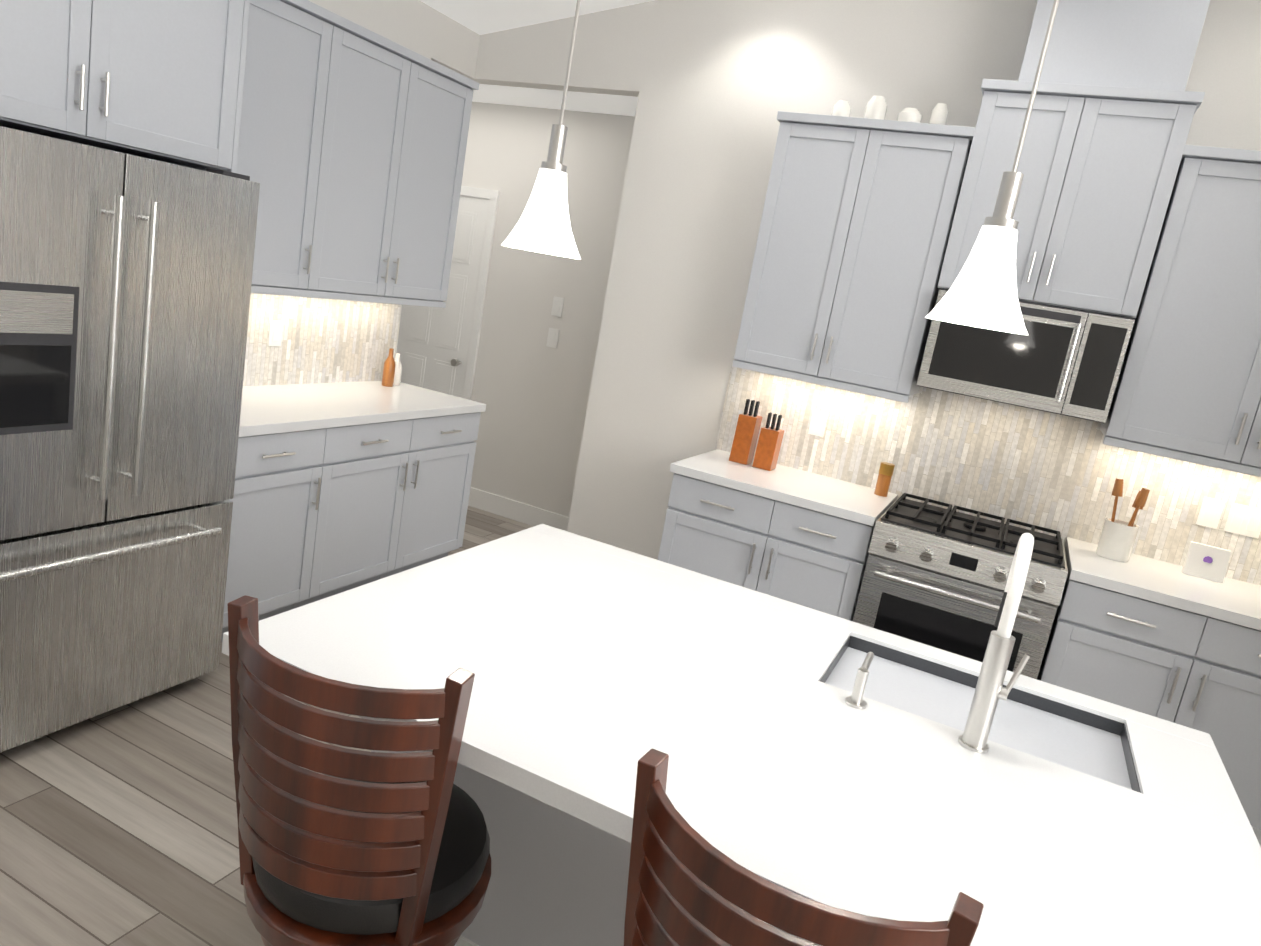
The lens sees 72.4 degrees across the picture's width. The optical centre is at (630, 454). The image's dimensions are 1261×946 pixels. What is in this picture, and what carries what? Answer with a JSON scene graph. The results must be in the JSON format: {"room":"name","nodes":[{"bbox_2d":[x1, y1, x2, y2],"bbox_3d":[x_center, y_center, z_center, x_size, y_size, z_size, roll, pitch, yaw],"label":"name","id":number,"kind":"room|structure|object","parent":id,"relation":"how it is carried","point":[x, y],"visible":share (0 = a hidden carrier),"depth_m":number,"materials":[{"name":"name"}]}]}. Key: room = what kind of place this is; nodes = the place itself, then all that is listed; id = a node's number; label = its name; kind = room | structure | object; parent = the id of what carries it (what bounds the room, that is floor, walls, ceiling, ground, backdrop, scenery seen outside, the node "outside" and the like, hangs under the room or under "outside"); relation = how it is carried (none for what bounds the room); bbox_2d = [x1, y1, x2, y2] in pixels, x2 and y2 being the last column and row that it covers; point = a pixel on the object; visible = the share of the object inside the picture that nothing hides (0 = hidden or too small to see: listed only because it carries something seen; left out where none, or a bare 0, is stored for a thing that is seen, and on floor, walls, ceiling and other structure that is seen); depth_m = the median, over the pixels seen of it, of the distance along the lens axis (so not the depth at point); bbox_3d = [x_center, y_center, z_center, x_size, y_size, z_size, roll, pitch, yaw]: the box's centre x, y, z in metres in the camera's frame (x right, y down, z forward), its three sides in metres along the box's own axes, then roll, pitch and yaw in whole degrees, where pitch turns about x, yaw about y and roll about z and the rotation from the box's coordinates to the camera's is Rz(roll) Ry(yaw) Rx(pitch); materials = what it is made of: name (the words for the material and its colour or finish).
{"room":"kitchen","nodes":[
{"label":"kitchen","id":0,"kind":"room"},
{"bbox_2d":[0,506,533,945],"bbox_3d":[0.415,1.313,2.572,11.000,0.050,10.000,15,12,23],"label":"floor","id":1,"kind":"structure","parent":0,"point":[118,826],"depth_m":2.35,"materials":[{"name":"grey wood"}]},
{"bbox_2d":[0,0,249,172],"bbox_3d":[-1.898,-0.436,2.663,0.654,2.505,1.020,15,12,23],"label":"wall cabinet","id":2,"kind":"object","parent":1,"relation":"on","point":[161,80],"visible":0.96,"depth_m":2.53,"materials":[{"name":"paint"}]},
{"bbox_2d":[0,126,259,752],"bbox_3d":[-1.852,-0.062,2.686,0.839,1.790,0.915,15,12,23],"label":"refrigerator","id":3,"kind":"object","parent":1,"relation":"on","point":[125,286],"visible":1,"depth_m":2.53,"materials":[{"name":"grey metal"}]},
{"bbox_2d":[221,429,340,641],"bbox_3d":[-1.708,0.262,3.556,0.620,0.876,0.589,15,12,23],"label":"base cabinet","id":4,"kind":"object","parent":1,"relation":"on","point":[285,486],"depth_m":3.48,"materials":[{"name":"paint"}]},
{"bbox_2d":[227,595,490,945],"bbox_3d":[-0.483,0.784,1.576,0.455,1.072,0.482,15,12,23],"label":"stool","id":5,"kind":"object","parent":1,"relation":"on","point":[350,847],"visible":1,"depth_m":1.33,"materials":[{"name":"brown wood"}]},
{"bbox_2d":[325,413,480,597],"bbox_3d":[-1.385,0.182,4.239,0.620,0.876,1.157,15,12,23],"label":"base cabinet","id":6,"kind":"object","parent":1,"relation":"on","point":[339,487],"depth_m":4.10,"materials":[{"name":"paint"}]},
{"bbox_2d":[239,381,484,436],"bbox_3d":[-1.398,-0.234,3.939,0.634,0.040,1.648,15,12,23],"label":"countertop","id":7,"kind":"structure","parent":6,"relation":"on","point":[299,408],"depth_m":3.89,"materials":[{"name":"white stone"}]},
{"bbox_2d":[382,348,400,386],"bbox_3d":[-1.276,-0.460,4.555,0.059,0.200,0.059,12,11,11],"label":"oil bottle","id":8,"kind":"object","parent":7,"relation":"on","point":[392,372],"depth_m":4.54,"materials":[{"name":"orange glass"}]},
{"bbox_2d":[398,363,401,385],"bbox_3d":[-1.262,-0.459,4.638,0.059,0.170,0.059,12,11,11],"label":"oil bottle","id":9,"kind":"object","parent":7,"relation":"on","point":[400,372],"depth_m":4.63,"materials":[{"name":"white"}]},
{"bbox_2d":[371,750,820,945],"bbox_3d":[0.257,0.918,2.017,1.682,0.876,0.760,15,12,23],"label":"kitchen island","id":10,"kind":"object","parent":1,"relation":"on","point":[555,880],"depth_m":1.85,"materials":[{"name":"paint"}]},
{"bbox_2d":[222,553,1260,945],"bbox_3d":[0.172,0.531,1.567,1.760,0.063,0.700,15,12,23],"label":"island countertop","id":11,"kind":"structure","parent":10,"relation":"on","point":[879,809],"depth_m":1.48,"materials":[{"name":"white stone"}]},
{"bbox_2d":[845,652,873,708],"bbox_3d":[0.479,0.464,1.775,0.044,0.092,0.093,15,12,23],"label":"soap dispenser","id":12,"kind":"object","parent":11,"relation":"on","point":[854,700],"visible":1,"depth_m":1.75,"materials":[{"name":"silver metal"}]},
{"bbox_2d":[958,533,1033,752],"bbox_3d":[0.751,0.359,1.708,0.083,0.412,0.240,15,12,23],"label":"faucet","id":13,"kind":"object","parent":11,"relation":"on","point":[990,691],"visible":1,"depth_m":1.63,"materials":[{"name":"silver metal"}]},
{"bbox_2d":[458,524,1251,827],"bbox_3d":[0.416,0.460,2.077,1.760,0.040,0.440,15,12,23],"label":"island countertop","id":14,"kind":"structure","parent":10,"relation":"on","point":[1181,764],"depth_m":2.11,"materials":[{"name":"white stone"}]},
{"bbox_2d":[822,632,1141,791],"bbox_3d":[0.733,0.658,1.906,0.640,0.229,0.380,15,12,23],"label":"sink","id":15,"kind":"object","parent":14,"relation":"in","point":[1058,730],"depth_m":1.94,"materials":[{"name":"white ceramic"}]},
{"bbox_2d":[658,449,897,620],"bbox_3d":[0.642,0.558,4.047,0.918,0.915,0.654,15,12,23],"label":"base cabinet","id":16,"kind":"object","parent":1,"relation":"on","point":[796,536],"visible":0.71,"depth_m":3.75,"materials":[{"name":"paint"}]},
{"bbox_2d":[729,399,761,464],"bbox_3d":[0.566,-0.112,4.170,0.090,0.305,0.119,15,12,23],"label":"knife block","id":17,"kind":"object","parent":16,"relation":"on","point":[745,438],"visible":1,"depth_m":4.13,"materials":[{"name":"orange wood"}]},
{"bbox_2d":[752,412,783,470],"bbox_3d":[0.669,-0.064,4.127,0.090,0.265,0.119,15,12,23],"label":"knife block","id":18,"kind":"object","parent":16,"relation":"on","point":[768,448],"visible":1,"depth_m":4.09,"materials":[{"name":"orange wood"}]},
{"bbox_2d":[874,462,894,496],"bbox_3d":[1.169,0.116,3.966,0.064,0.150,0.064,15,12,23],"label":"spice jar","id":19,"kind":"object","parent":16,"relation":"on","point":[886,470],"visible":1,"depth_m":3.94,"materials":[{"name":"brown wood"}]},
{"bbox_2d":[624,749,983,945],"bbox_3d":[0.178,0.960,1.283,0.452,1.072,0.482,15,12,23],"label":"stool","id":20,"kind":"object","parent":1,"relation":"on","point":[688,885],"visible":1,"depth_m":1.02,"materials":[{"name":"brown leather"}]},
{"bbox_2d":[853,493,1067,678],"bbox_3d":[1.353,0.744,3.671,0.715,0.944,0.717,15,12,23],"label":"range","id":21,"kind":"object","parent":1,"relation":"on","point":[935,576],"visible":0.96,"depth_m":3.40,"materials":[{"name":"silver metal"}]},
{"bbox_2d":[1037,537,1260,846],"bbox_3d":[2.129,0.953,3.389,0.965,0.915,0.654,15,12,23],"label":"base cabinet","id":22,"kind":"object","parent":1,"relation":"on","point":[1167,641],"visible":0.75,"depth_m":3.14,"materials":[{"name":"paint"}]},
{"bbox_2d":[1096,478,1149,561],"bbox_3d":[2.002,0.268,3.501,0.126,0.320,0.124,15,12,23],"label":"utensil crock","id":23,"kind":"object","parent":22,"relation":"on","point":[1116,542],"visible":1,"depth_m":3.47,"materials":[{"name":"white ceramic"}]},
{"bbox_2d":[1182,541,1230,582],"bbox_3d":[2.306,0.431,3.444,0.140,0.130,0.039,15,12,23],"label":"smart display","id":24,"kind":"object","parent":22,"relation":"on","point":[1207,562],"visible":1,"depth_m":3.44,"materials":[{"name":"white plastic"}]},
{"bbox_2d":[308,0,436,342],"bbox_3d":[-2.102,-1.438,2.590,0.120,4.400,4.430,15,12,23],"label":"wall","id":25,"kind":"structure","parent":0,"point":[409,24],"depth_m":4.20,"materials":[{"name":"paint"}]},
{"bbox_2d":[236,0,351,295],"bbox_3d":[-1.520,-1.249,3.442,0.330,1.105,0.537,15,12,23],"label":"upper cabinet","id":26,"kind":"object","parent":25,"relation":"attached to","point":[296,57],"depth_m":3.44,"materials":[{"name":"paint"}]},
{"bbox_2d":[243,293,401,385],"bbox_3d":[-2.199,-0.421,2.817,0.008,0.485,4.299,15,12,23],"label":"backsplash","id":27,"kind":"structure","parent":25,"relation":"attached to","point":[329,341],"depth_m":4.23,"materials":[{"name":"tile"}]},
{"bbox_2d":[268,320,282,345],"bbox_3d":[-1.640,-0.558,3.979,0.007,0.120,0.075,15,12,23],"label":"electrical outlet","id":28,"kind":"object","parent":27,"relation":"attached to","point":[275,332],"visible":1,"depth_m":3.97,"materials":[{"name":"white plastic"}]},
{"bbox_2d":[324,22,478,303],"bbox_3d":[-1.238,-1.319,4.039,0.330,1.105,1.016,15,12,23],"label":"upper cabinet","id":29,"kind":"object","parent":25,"relation":"attached to","point":[353,137],"depth_m":3.98,"materials":[{"name":"paint"}]},
{"bbox_2d":[420,0,653,34],"bbox_3d":[2.117,-2.000,1.207,8.463,1.813,5.810,15,12,23],"label":"ceiling","id":30,"kind":"structure","parent":0,"point":[480,17],"depth_m":4.44,"materials":[{"name":"paint"}]},
{"bbox_2d":[501,0,580,259],"bbox_3d":[-0.064,-1.209,1.758,0.180,1.576,0.180,15,12,23],"label":"pendant light","id":31,"kind":"object","parent":30,"relation":"hanging from","point":[543,224],"visible":1,"depth_m":1.85,"materials":[{"name":"white glass"}]},
{"bbox_2d":[925,0,1058,334],"bbox_3d":[0.778,-1.083,1.397,0.180,1.760,0.180,15,12,23],"label":"pendant light","id":32,"kind":"object","parent":30,"relation":"hanging from","point":[982,292],"visible":1,"depth_m":1.51,"materials":[{"name":"white glass"}]},
{"bbox_2d":[431,1,653,96],"bbox_3d":[-0.371,-2.841,4.349,1.153,1.780,0.500,15,12,23],"label":"wall","id":33,"kind":"structure","parent":0,"point":[609,51],"depth_m":4.56,"materials":[{"name":"paint"}]},
{"bbox_2d":[461,102,634,516],"bbox_3d":[-1.190,-1.202,5.830,3.000,3.000,0.120,15,12,23],"label":"wall","id":34,"kind":"structure","parent":0,"point":[531,390],"depth_m":5.49,"materials":[{"name":"paint"}]},
{"bbox_2d":[396,186,499,399],"bbox_3d":[-1.365,-0.766,5.849,0.740,2.090,0.083,15,12,23],"label":"hall door","id":35,"kind":"structure","parent":34,"relation":"in","point":[437,348],"depth_m":5.76,"materials":[{"name":"white paint"}]},
{"bbox_2d":[468,487,568,530],"bbox_3d":[-0.664,0.404,5.693,1.160,0.130,0.013,15,12,23],"label":"baseboard","id":36,"kind":"structure","parent":34,"relation":"attached to","point":[508,508],"depth_m":5.72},
{"bbox_2d":[546,328,558,347],"bbox_3d":[-0.495,-0.741,5.483,0.075,0.120,0.007,15,12,23],"label":"light switch","id":37,"kind":"object","parent":34,"relation":"attached to","point":[552,338],"visible":1,"depth_m":5.48,"materials":[{"name":"white plastic"}]},
{"bbox_2d":[551,296,563,316],"bbox_3d":[-0.461,-0.934,5.444,0.075,0.120,0.007,15,12,23],"label":"light switch","id":38,"kind":"object","parent":34,"relation":"attached to","point":[557,306],"visible":1,"depth_m":5.44,"materials":[{"name":"white plastic"}]},
{"bbox_2d":[472,84,637,115],"bbox_3d":[-1.197,-2.281,5.167,3.000,0.100,1.450,15,12,23],"label":"ceiling","id":39,"kind":"structure","parent":0,"point":[576,101],"depth_m":5.01,"materials":[{"name":"paint"}]},
{"bbox_2d":[567,0,1260,559],"bbox_3d":[1.725,-1.170,4.109,3.550,4.600,0.740,15,12,23],"label":"wall","id":40,"kind":"structure","parent":0,"point":[723,82],"depth_m":4.29,"materials":[{"name":"paint"}]},
{"bbox_2d":[732,111,974,402],"bbox_3d":[0.990,-0.878,3.875,0.829,1.135,0.364,15,12,23],"label":"upper cabinet","id":41,"kind":"object","parent":40,"relation":"attached to","point":[856,223],"visible":0.98,"depth_m":3.73,"materials":[{"name":"paint"}]},
{"bbox_2d":[715,355,1260,585],"bbox_3d":[1.679,-0.125,3.837,2.635,1.070,0.008,15,12,23],"label":"backsplash","id":42,"kind":"structure","parent":40,"relation":"attached to","point":[1056,472],"depth_m":3.86,"materials":[{"name":"tile"}]},
{"bbox_2d":[808,410,827,436],"bbox_3d":[0.913,-0.149,4.188,0.075,0.120,0.007,15,12,23],"label":"electrical outlet","id":43,"kind":"object","parent":42,"relation":"attached to","point":[818,423],"visible":1,"depth_m":4.18,"materials":[{"name":"white plastic"}]},
{"bbox_2d":[1196,496,1224,528],"bbox_3d":[2.384,0.241,3.538,0.075,0.120,0.007,15,12,23],"label":"electrical outlet","id":44,"kind":"object","parent":42,"relation":"attached to","point":[1210,512],"visible":1,"depth_m":3.54,"materials":[{"name":"white plastic"}]},
{"bbox_2d":[1224,503,1260,538],"bbox_3d":[2.493,0.270,3.489,0.120,0.120,0.007,15,12,23],"label":"light switch","id":45,"kind":"object","parent":42,"relation":"attached to","point":[1244,520],"visible":1,"depth_m":3.49,"materials":[{"name":"white plastic"}]},
{"bbox_2d":[938,79,1204,318],"bbox_3d":[1.739,-1.018,3.493,0.764,0.820,0.384,15,12,23],"label":"upper cabinet","id":46,"kind":"object","parent":40,"relation":"attached to","point":[1098,167],"visible":0.96,"depth_m":3.33,"materials":[{"name":"paint"}]},
{"bbox_2d":[917,289,1134,422],"bbox_3d":[1.622,-0.415,3.579,0.716,0.408,0.454,15,12,23],"label":"microwave","id":47,"kind":"object","parent":46,"relation":"attached to","point":[1062,361],"visible":0.94,"depth_m":3.39,"materials":[{"name":"grey metal"}]},
{"bbox_2d":[1018,0,1209,90],"bbox_3d":[1.921,-1.820,3.343,0.575,0.839,0.330,15,12,23],"label":"enclosure","id":48,"kind":"object","parent":40,"relation":"attached to","point":[1149,44],"visible":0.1,"depth_m":3.23,"materials":[{"name":"paint"}]},
{"bbox_2d":[1100,145,1260,476],"bbox_3d":[2.439,-0.494,3.234,0.959,1.135,0.364,15,12,23],"label":"upper cabinet","id":49,"kind":"object","parent":40,"relation":"attached to","point":[1188,387],"visible":0.96,"depth_m":3.22,"materials":[{"name":"paint"}]}
]}

